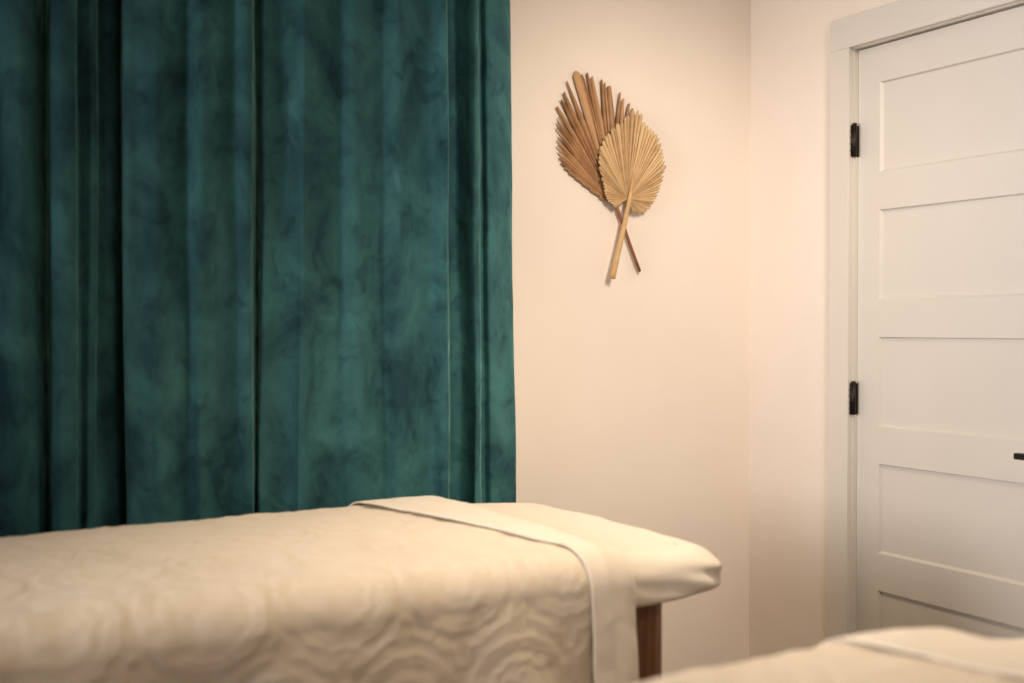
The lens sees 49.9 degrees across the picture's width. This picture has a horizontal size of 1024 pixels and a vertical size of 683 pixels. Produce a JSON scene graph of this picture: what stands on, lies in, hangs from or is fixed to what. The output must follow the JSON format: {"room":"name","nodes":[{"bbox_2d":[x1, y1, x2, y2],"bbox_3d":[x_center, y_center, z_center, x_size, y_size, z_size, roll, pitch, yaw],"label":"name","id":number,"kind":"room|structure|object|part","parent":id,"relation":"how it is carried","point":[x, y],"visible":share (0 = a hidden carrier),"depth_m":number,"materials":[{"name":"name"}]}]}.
{"room":"massage room","nodes":[
{"label":"massage room","id":0,"kind":"room"},
{"bbox_2d":[510,0,750,676],"bbox_3d":[-1.099,-0.106,2.538,4.520,2.600,0.120,0,1,-31],"label":"wall","id":1,"kind":"structure","parent":0,"point":[632,389],"depth_m":3.36,"materials":[{"name":"paint"}]},
{"bbox_2d":[556,71,640,271],"bbox_3d":[0.259,-0.500,3.252,0.304,0.582,0.015,0,1,-31],"label":"palm","id":2,"kind":"object","parent":1,"relation":"attached to","point":[584,148],"visible":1,"depth_m":3.23,"materials":[{"name":"brown plant"}]},
{"bbox_3d":[0.247,-0.598,3.245,0.277,0.387,0.011,0,1,-31],"label":"blade","id":3,"kind":"part","parent":2,"relation":"part of","materials":[{"name":"brown plant"}]},
{"bbox_3d":[0.345,-0.319,3.304,0.106,0.217,0.011,0,1,-31],"label":"stem","id":4,"kind":"part","parent":2,"relation":"part of","materials":[{"name":"brown plant"}]},
{"bbox_2d":[598,109,665,278],"bbox_3d":[0.364,-0.440,3.292,0.252,0.510,0.020,0,1,-31],"label":"palm","id":5,"kind":"object","parent":1,"relation":"attached to","point":[638,195],"visible":1,"depth_m":3.29,"materials":[{"name":"plant"}]},
{"bbox_3d":[0.327,-0.347,3.271,0.090,0.324,0.019,0,1,-31],"label":"stem","id":6,"kind":"part","parent":5,"relation":"part of","materials":[{"name":"plant"}]},
{"bbox_3d":[0.362,-0.541,3.294,0.253,0.310,0.012,0,1,-31],"label":"blade","id":7,"kind":"part","parent":5,"relation":"part of","materials":[{"name":"plant"}]},
{"bbox_3d":[-0.698,-1.247,2.626,1.817,0.080,0.109,0,1,-31],"label":"curtain rod","id":8,"kind":"object","parent":1,"relation":"attached to","visible":0},
{"bbox_2d":[0,0,256,537],"bbox_3d":[-0.964,-0.046,2.426,0.856,2.454,0.128,0,1,-31],"label":"velvet curtain","id":9,"kind":"object","parent":8,"relation":"hanging from","point":[128,128],"visible":0.69,"depth_m":2.46,"materials":[{"name":"fabric"}]},
{"bbox_2d":[255,0,515,512],"bbox_3d":[-0.281,-0.052,2.815,0.762,2.454,0.150,0,1,-31],"label":"velvet curtain","id":10,"kind":"object","parent":8,"relation":"hanging from","point":[384,282],"visible":0.7,"depth_m":2.76,"materials":[{"name":"fabric"}]},
{"bbox_2d":[749,0,896,659],"bbox_3d":[2.021,-0.092,1.583,0.120,2.600,4.700,0,1,-31],"label":"wall","id":11,"kind":"structure","parent":0,"point":[790,88],"depth_m":3.42,"materials":[{"name":"paint"}]},
{"bbox_2d":[828,48,853,640],"bbox_3d":[0.966,0.166,3.234,0.020,2.036,0.072,0,1,-31],"label":"trim","id":12,"kind":"structure","parent":11,"relation":"attached to","point":[841,61],"depth_m":3.22,"materials":[{"name":"paint"}]},
{"bbox_2d":[830,0,1023,52],"bbox_3d":[1.173,-0.893,2.867,0.021,0.092,0.890,0,1,-31],"label":"trim","id":13,"kind":"structure","parent":11,"relation":"attached to","point":[899,17],"depth_m":3.03,"materials":[{"name":"paint"}]},
{"bbox_2d":[848,6,1023,638],"bbox_3d":[1.184,0.170,2.894,0.098,2.022,0.750,0,1,-31],"label":"door","id":14,"kind":"structure","parent":11,"relation":"in","point":[937,396],"depth_m":2.96,"materials":[{"name":"paint"}]},
{"bbox_3d":[1.292,0.283,2.669,0.053,0.018,0.133,0,1,-31],"label":"lever","id":15,"kind":"part","parent":14,"relation":"part of","materials":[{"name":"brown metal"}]},
{"bbox_2d":[851,1,1023,634],"bbox_3d":[1.234,0.161,2.918,0.120,2.056,0.784,0,1,-31],"label":"trim","id":16,"kind":"structure","parent":11,"relation":"attached to","point":[1018,4],"depth_m":3.21,"materials":[{"name":"paint"}]},
{"bbox_3d":[0.122,1.273,0.491,4.520,0.100,4.920,0,1,-31],"label":"floor","id":17,"kind":"structure","parent":0,"visible":0},
{"bbox_2d":[636,603,661,682],"bbox_3d":[-0.588,0.823,2.020,1.840,0.758,0.675,0,1,-31],"label":"massage table","id":18,"kind":"object","parent":17,"relation":"on","point":[648,618],"visible":0.02,"depth_m":2.15,"materials":[{"name":"wood"}]},
{"bbox_2d":[473,503,721,606],"bbox_3d":[-0.575,0.448,2.023,1.945,0.114,0.764,0,1,-31],"label":"fitted sheet","id":19,"kind":"object","parent":18,"relation":"on","point":[665,568],"visible":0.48,"depth_m":2.17,"materials":[{"name":"fabric"}]},
{"bbox_2d":[0,505,594,682],"bbox_3d":[-0.735,0.620,1.930,1.662,0.488,0.849,0,1,-31],"label":"blanket","id":20,"kind":"object","parent":19,"relation":"on","point":[358,593],"visible":0.97,"depth_m":1.83,"materials":[{"name":"fabric"}]},
{"bbox_2d":[349,496,638,682],"bbox_3d":[-0.080,0.631,2.318,0.286,0.532,0.837,0,1,-31],"label":"sheet","id":21,"kind":"object","parent":19,"relation":"on","point":[609,570],"visible":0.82,"depth_m":2.05,"materials":[{"name":"fabric"}]},
{"bbox_3d":[0.202,0.838,0.924,1.840,0.758,0.675,0,1,-31],"label":"massage table","id":22,"kind":"object","parent":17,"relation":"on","visible":0},
{"bbox_2d":[992,639,1023,646],"bbox_3d":[0.216,0.469,0.927,1.945,0.126,0.764,0,1,-31],"label":"fitted sheet","id":23,"kind":"object","parent":22,"relation":"on","point":[1019,642],"visible":0.08,"depth_m":1.59,"materials":[{"name":"fabric"}]},
{"bbox_2d":[641,641,1023,682],"bbox_3d":[0.055,0.635,0.835,1.662,0.488,0.849,0,1,-31],"label":"blanket","id":24,"kind":"object","parent":23,"relation":"on","point":[844,661],"visible":0.73,"depth_m":1.31,"materials":[{"name":"fabric"}]},
{"bbox_2d":[819,628,1023,677],"bbox_3d":[0.710,0.649,1.223,0.286,0.528,0.830,0,1,-31],"label":"sheet","id":25,"kind":"object","parent":23,"relation":"on","point":[942,644],"visible":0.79,"depth_m":1.40,"materials":[{"name":"fabric"}]}
]}

